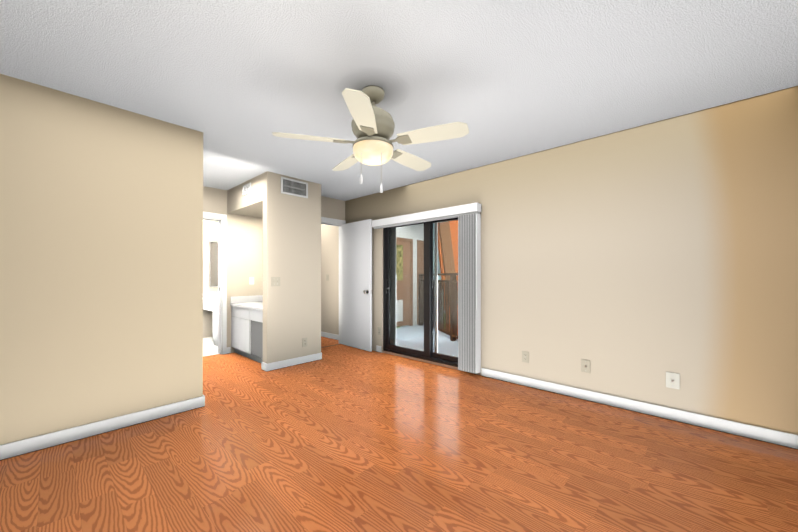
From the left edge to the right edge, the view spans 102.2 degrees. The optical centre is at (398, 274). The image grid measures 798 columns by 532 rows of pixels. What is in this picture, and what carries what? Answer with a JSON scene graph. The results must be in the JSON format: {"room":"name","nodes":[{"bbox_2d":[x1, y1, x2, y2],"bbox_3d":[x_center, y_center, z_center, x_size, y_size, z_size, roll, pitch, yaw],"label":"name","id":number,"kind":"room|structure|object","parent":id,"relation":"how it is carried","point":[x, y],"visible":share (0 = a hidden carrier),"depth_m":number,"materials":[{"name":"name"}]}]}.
{"room":"empty bedroom","nodes":[
{"label":"empty bedroom","id":0,"kind":"room"},
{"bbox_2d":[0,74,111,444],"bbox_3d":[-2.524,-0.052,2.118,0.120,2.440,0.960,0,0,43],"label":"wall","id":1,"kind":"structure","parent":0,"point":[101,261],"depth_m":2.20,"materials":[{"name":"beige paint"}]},
{"bbox_2d":[0,395,204,460],"bbox_3d":[-2.256,1.122,2.305,0.015,0.092,1.545,0,0,43],"label":"baseboard","id":2,"kind":"structure","parent":1,"relation":"attached to","point":[53,439],"depth_m":2.34,"materials":[{"name":"white wood"}]},
{"bbox_2d":[203,220,217,337],"bbox_3d":[-4.060,-0.040,5.655,0.120,2.440,2.340,0,0,43],"label":"wall","id":3,"kind":"structure","parent":0,"point":[210,230],"depth_m":6.05,"materials":[{"name":"white paint"}]},
{"bbox_2d":[203,292,217,295],"bbox_3d":[-3.505,0.382,6.141,0.022,0.100,0.580,0,0,43],"label":"backsplash","id":4,"kind":"structure","parent":3,"relation":"attached to","point":[207,293],"depth_m":6.07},
{"bbox_2d":[209,241,217,286],"bbox_3d":[-3.440,-0.203,6.226,0.011,0.870,0.400,0,0,43],"label":"bathroom mirror","id":5,"kind":"object","parent":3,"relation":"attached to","point":[213,263],"visible":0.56,"depth_m":6.13,"materials":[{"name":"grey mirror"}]},
{"bbox_2d":[203,337,218,356],"bbox_3d":[-3.509,1.217,5.134,1.690,0.082,2.250,0,0,43],"label":"floor","id":6,"kind":"structure","parent":0,"point":[210,348],"depth_m":5.21,"materials":[{"name":"white tile"}]},
{"bbox_2d":[203,300,217,345],"bbox_3d":[-2.963,0.821,5.658,1.472,0.714,0.591,0,0,43],"label":"bathroom vanity","id":7,"kind":"object","parent":6,"relation":"on","point":[209,307],"depth_m":5.35,"materials":[{"name":"white"}]},
{"bbox_2d":[203,296,217,303],"bbox_3d":[-2.970,0.447,5.652,1.472,0.034,0.611,0,0,43],"label":"countertop","id":8,"kind":"structure","parent":7,"relation":"on","point":[210,299],"depth_m":5.61,"materials":[{"name":"white"}]},
{"bbox_2d":[203,186,262,352],"bbox_3d":[-2.845,-0.044,4.611,0.120,2.440,2.220,0,0,43],"label":"wall","id":9,"kind":"structure","parent":0,"point":[244,248],"depth_m":4.95,"materials":[{"name":"beige paint"}]},
{"bbox_2d":[203,212,226,353],"bbox_3d":[-2.943,0.138,4.493,0.136,2.075,0.965,0,0,43],"label":"door frame","id":10,"kind":"structure","parent":9,"relation":"attached to","point":[221,219],"depth_m":4.77,"materials":[{"name":"white wood"}]},
{"bbox_2d":[249,277,253,283],"bbox_3d":[-2.322,0.093,5.080,0.008,0.116,0.072,0,0,43],"label":"outlet","id":11,"kind":"object","parent":9,"relation":"attached to","point":[251,280],"visible":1,"depth_m":5.08,"materials":[{"name":"white plastic"}]},
{"bbox_2d":[227,171,320,363],"bbox_3d":[-1.828,-0.043,4.657,1.310,2.440,0.770,0,0,43],"label":"wall","id":12,"kind":"structure","parent":0,"point":[292,261],"depth_m":4.18,"materials":[{"name":"beige paint"}]},
{"bbox_2d":[242,182,250,195],"bbox_3d":[-2.045,-1.152,4.323,0.250,0.130,0.020,0,0,43],"label":"air vent","id":13,"kind":"object","parent":12,"relation":"in","point":[246,189],"visible":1,"depth_m":4.32,"materials":[{"name":"white metal"}]},
{"bbox_2d":[271,277,279,285],"bbox_3d":[-1.528,0.084,4.004,0.017,0.116,0.117,0,0,43],"label":"light switch","id":14,"kind":"object","parent":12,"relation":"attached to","point":[275,281],"visible":1,"depth_m":4.00,"materials":[{"name":"beige plastic"}]},
{"bbox_2d":[264,352,321,371],"bbox_3d":[-1.349,1.129,4.209,0.035,0.092,0.800,0,0,43],"label":"baseboard","id":15,"kind":"structure","parent":12,"relation":"attached to","point":[314,357],"depth_m":4.15,"materials":[{"name":"white wood"}]},
{"bbox_2d":[281,177,307,197],"bbox_3d":[-1.354,-1.134,4.194,0.020,0.207,0.380,0,0,43],"label":"air vent","id":16,"kind":"object","parent":12,"relation":"attached to","point":[289,186],"depth_m":4.20,"materials":[{"name":"white metal"}]},
{"bbox_2d":[302,338,306,346],"bbox_3d":[-1.257,0.900,4.300,0.008,0.116,0.072,0,0,43],"label":"outlet","id":17,"kind":"object","parent":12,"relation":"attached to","point":[304,342],"visible":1,"depth_m":4.29,"materials":[{"name":"beige plastic"}]},
{"bbox_2d":[321,224,338,334],"bbox_3d":[-1.593,-0.038,6.382,1.950,2.440,0.120,0,0,43],"label":"wall","id":18,"kind":"structure","parent":0,"point":[330,287],"depth_m":5.99,"materials":[{"name":"beige paint"}]},
{"bbox_2d":[321,331,338,339],"bbox_3d":[-1.594,1.136,6.288,1.830,0.092,0.015,0,0,43],"label":"baseboard","id":19,"kind":"structure","parent":18,"relation":"attached to","point":[324,334],"depth_m":5.99,"materials":[{"name":"white wood"}]},
{"bbox_2d":[321,196,344,224],"bbox_3d":[-1.252,-0.042,5.227,0.120,2.440,0.850,0,0,43],"label":"wall","id":20,"kind":"structure","parent":0,"point":[332,208],"depth_m":5.31,"materials":[{"name":"beige paint"}]},
{"bbox_2d":[321,217,345,347],"bbox_3d":[-1.250,0.126,5.228,0.152,2.105,0.885,0,0,43],"label":"door frame","id":21,"kind":"structure","parent":20,"relation":"attached to","point":[327,221],"depth_m":5.49,"materials":[{"name":"white wood"}]},
{"bbox_2d":[342,219,371,350],"bbox_3d":[-0.711,0.159,5.155,0.764,2.015,0.141,0,0,43],"label":"bedroom door","id":22,"kind":"structure","parent":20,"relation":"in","point":[357,284],"depth_m":5.12,"materials":[{"name":"white wood"}]},
{"bbox_2d":[0,336,797,531],"bbox_3d":[-1.103,1.211,2.971,7.260,0.080,4.550,0,0,43],"label":"floor","id":23,"kind":"structure","parent":0,"point":[341,438],"depth_m":1.97,"materials":[{"name":"brown wood"}]},
{"bbox_2d":[230,295,262,362],"bbox_3d":[-1.902,0.751,4.662,1.182,0.849,0.611,0,0,43],"label":"vanity","id":24,"kind":"object","parent":23,"relation":"on","point":[247,326],"visible":0.48,"depth_m":4.52,"materials":[{"name":"white wood"}]},
{"bbox_2d":[0,0,797,200],"bbox_3d":[-1.269,-1.319,3.168,7.760,0.100,4.600,0,0,43],"label":"ceiling","id":25,"kind":"structure","parent":0,"point":[237,83],"depth_m":1.97,"materials":[{"name":"white paint"}]},
{"bbox_2d":[272,85,468,192],"bbox_3d":[-0.157,-0.909,2.276,1.268,0.725,1.227,0,0,43],"label":"fan","id":26,"kind":"object","parent":25,"relation":"hanging from","point":[373,125],"visible":1,"depth_m":2.13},
{"bbox_2d":[345,86,797,434],"bbox_3d":[0.973,-0.046,3.840,5.270,2.440,0.140,0,0,43],"label":"wall","id":27,"kind":"structure","parent":0,"point":[637,263],"depth_m":2.69,"materials":[{"name":"beige paint"}]},
{"bbox_2d":[372,203,480,373],"bbox_3d":[0.272,0.155,4.321,1.783,1.960,0.103,0,0,43],"label":"vertical blinds","id":28,"kind":"object","parent":27,"relation":"attached to","point":[469,286],"visible":1,"depth_m":3.79,"materials":[{"name":"white plastic"}]},
{"bbox_2d":[383,217,480,374],"bbox_3d":[0.387,0.177,4.361,1.630,1.994,0.147,0,0,43],"label":"door","id":29,"kind":"structure","parent":27,"relation":"in","point":[426,355],"depth_m":4.46,"materials":[{"name":"black"}]},
{"bbox_2d":[522,351,528,362],"bbox_3d":[1.334,0.867,3.401,0.072,0.116,0.008,0,0,43],"label":"electrical outlet","id":30,"kind":"object","parent":27,"relation":"attached to","point":[525,356],"visible":1,"depth_m":3.40,"materials":[{"name":"beige plastic"}]},
{"bbox_2d":[581,359,589,372],"bbox_3d":[1.745,0.856,3.014,0.072,0.116,0.018,0,0,43],"label":"outlet","id":31,"kind":"object","parent":27,"relation":"attached to","point":[585,365],"visible":1,"depth_m":3.02,"materials":[{"name":"beige plastic"}]},
{"bbox_2d":[481,368,797,449],"bbox_3d":[1.845,1.125,2.923,2.410,0.092,0.015,0,0,43],"label":"baseboard","id":32,"kind":"structure","parent":27,"relation":"attached to","point":[780,438],"depth_m":2.64,"materials":[{"name":"white wood"}]},
{"bbox_2d":[666,372,679,389],"bbox_3d":[2.201,0.851,2.591,0.085,0.125,0.018,0,0,43],"label":"outlet","id":33,"kind":"object","parent":27,"relation":"attached to","point":[672,380],"visible":1,"depth_m":2.59,"materials":[{"name":"white plastic"}]},
{"label":"outside","id":34,"kind":"structure","parent":0,"visible":0},
{"bbox_2d":[396,324,457,356],"bbox_3d":[1.162,1.242,5.569,3.950,0.115,2.660,0,0,43],"label":"balcony slab","id":35,"kind":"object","parent":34,"point":[450,348],"depth_m":5.82,"materials":[{"name":"concrete"}]},
{"bbox_2d":[396,220,453,326],"bbox_3d":[1.250,-0.045,5.595,4.250,2.650,2.810,0,0,43],"label":"wall","id":36,"kind":"structure","parent":35,"relation":"on","point":[402,312],"depth_m":7.48,"materials":[{"name":"white paint"}]},
{"bbox_2d":[419,273,457,340],"bbox_3d":[0.977,0.578,5.798,0.085,1.215,3.810,0,0,-14],"label":"railing","id":37,"kind":"object","parent":35,"relation":"on","point":[453,295],"depth_m":6.12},
{"bbox_3d":[2.765,4.280,20.271,36.000,0.100,26.400,0,0,43],"label":"ground","id":38,"kind":"structure","parent":0,"visible":0},
{"bbox_2d":[400,220,457,338],"bbox_3d":[1.476,-0.778,9.784,3.018,10.055,2.043,0,0,43],"label":"wall","id":39,"kind":"structure","parent":38,"relation":"on","point":[451,260],"depth_m":9.29,"materials":[{"name":"orange paint"}]}
]}

